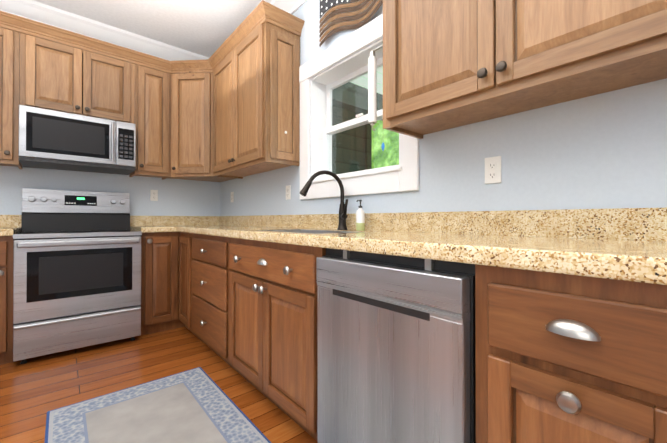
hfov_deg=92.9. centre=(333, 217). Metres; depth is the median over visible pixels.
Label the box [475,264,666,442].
base cabinet
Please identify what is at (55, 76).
upper cabinet
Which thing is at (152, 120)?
upper cabinet
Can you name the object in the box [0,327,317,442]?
floor
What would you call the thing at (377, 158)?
backdrop
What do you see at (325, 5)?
decor
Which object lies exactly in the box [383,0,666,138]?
upper cabinet
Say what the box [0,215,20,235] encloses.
countertop
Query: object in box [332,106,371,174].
wing
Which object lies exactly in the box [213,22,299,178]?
upper cabinet
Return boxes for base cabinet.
[0,236,13,364]
[140,232,199,338]
[229,238,325,441]
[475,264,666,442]
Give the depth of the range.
2.43 m
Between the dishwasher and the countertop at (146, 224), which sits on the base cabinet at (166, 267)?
the countertop at (146, 224)
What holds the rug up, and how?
on the floor
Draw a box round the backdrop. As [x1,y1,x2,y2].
[372,120,398,168]
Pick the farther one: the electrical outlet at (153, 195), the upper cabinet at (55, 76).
the electrical outlet at (153, 195)
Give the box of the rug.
[45,367,270,442]
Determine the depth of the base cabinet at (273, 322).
1.57 m
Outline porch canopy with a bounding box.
[332,66,382,120]
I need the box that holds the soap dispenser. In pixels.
[356,200,364,230]
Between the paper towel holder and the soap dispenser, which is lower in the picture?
the soap dispenser
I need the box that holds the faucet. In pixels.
[300,170,347,229]
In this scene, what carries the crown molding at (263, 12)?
attached to the upper cabinet at (256, 106)
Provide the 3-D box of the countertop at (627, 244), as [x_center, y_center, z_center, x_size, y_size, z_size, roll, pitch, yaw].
[-0.367,0.161,2.118,0.665,0.371,3.798,0,0,-41]
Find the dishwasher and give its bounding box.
[316,248,475,442]
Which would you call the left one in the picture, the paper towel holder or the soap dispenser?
the soap dispenser
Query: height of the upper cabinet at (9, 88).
1.060 m
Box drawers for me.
[191,234,238,372]
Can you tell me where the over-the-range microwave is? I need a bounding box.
[19,105,135,174]
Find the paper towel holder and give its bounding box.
[368,45,382,130]
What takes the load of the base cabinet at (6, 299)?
on the floor
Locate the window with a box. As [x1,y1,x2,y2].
[299,14,418,199]
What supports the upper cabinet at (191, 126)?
attached to the wall at (607, 150)
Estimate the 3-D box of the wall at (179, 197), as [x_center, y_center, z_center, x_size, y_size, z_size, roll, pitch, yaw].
[-3.010,-0.394,2.491,4.600,2.850,0.200,0,0,-41]
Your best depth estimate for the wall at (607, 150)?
1.29 m
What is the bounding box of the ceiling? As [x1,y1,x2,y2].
[33,0,271,57]
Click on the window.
(318, 130)
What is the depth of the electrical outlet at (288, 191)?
2.62 m
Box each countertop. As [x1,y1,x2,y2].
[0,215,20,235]
[130,216,171,232]
[172,207,666,284]
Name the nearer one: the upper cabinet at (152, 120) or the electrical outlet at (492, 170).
the electrical outlet at (492, 170)
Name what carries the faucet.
on the countertop at (627, 244)
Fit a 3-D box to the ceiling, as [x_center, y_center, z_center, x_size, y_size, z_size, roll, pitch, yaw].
[-1.122,-1.881,0.297,4.600,0.100,6.000,0,0,-41]
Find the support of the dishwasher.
on the floor
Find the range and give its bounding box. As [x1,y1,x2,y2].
[13,188,141,363]
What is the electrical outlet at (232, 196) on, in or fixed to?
attached to the wall at (607, 150)
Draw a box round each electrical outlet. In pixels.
[150,190,157,200]
[231,192,233,201]
[286,185,290,199]
[485,156,500,183]
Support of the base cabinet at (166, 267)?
on the floor
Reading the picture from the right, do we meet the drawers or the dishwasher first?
the dishwasher
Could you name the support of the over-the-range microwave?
attached to the upper cabinet at (55, 76)
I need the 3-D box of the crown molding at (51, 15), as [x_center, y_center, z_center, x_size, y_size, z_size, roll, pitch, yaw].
[-1.122,-1.758,0.296,4.200,0.144,5.600,0,0,-41]
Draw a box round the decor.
[319,0,382,46]
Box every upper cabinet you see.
[0,27,21,168]
[20,33,134,123]
[129,64,170,179]
[169,72,235,181]
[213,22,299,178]
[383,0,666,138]
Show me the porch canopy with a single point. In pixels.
(348, 95)
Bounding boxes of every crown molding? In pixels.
[0,0,304,73]
[0,0,306,60]
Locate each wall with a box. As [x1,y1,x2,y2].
[0,165,219,231]
[220,0,666,215]

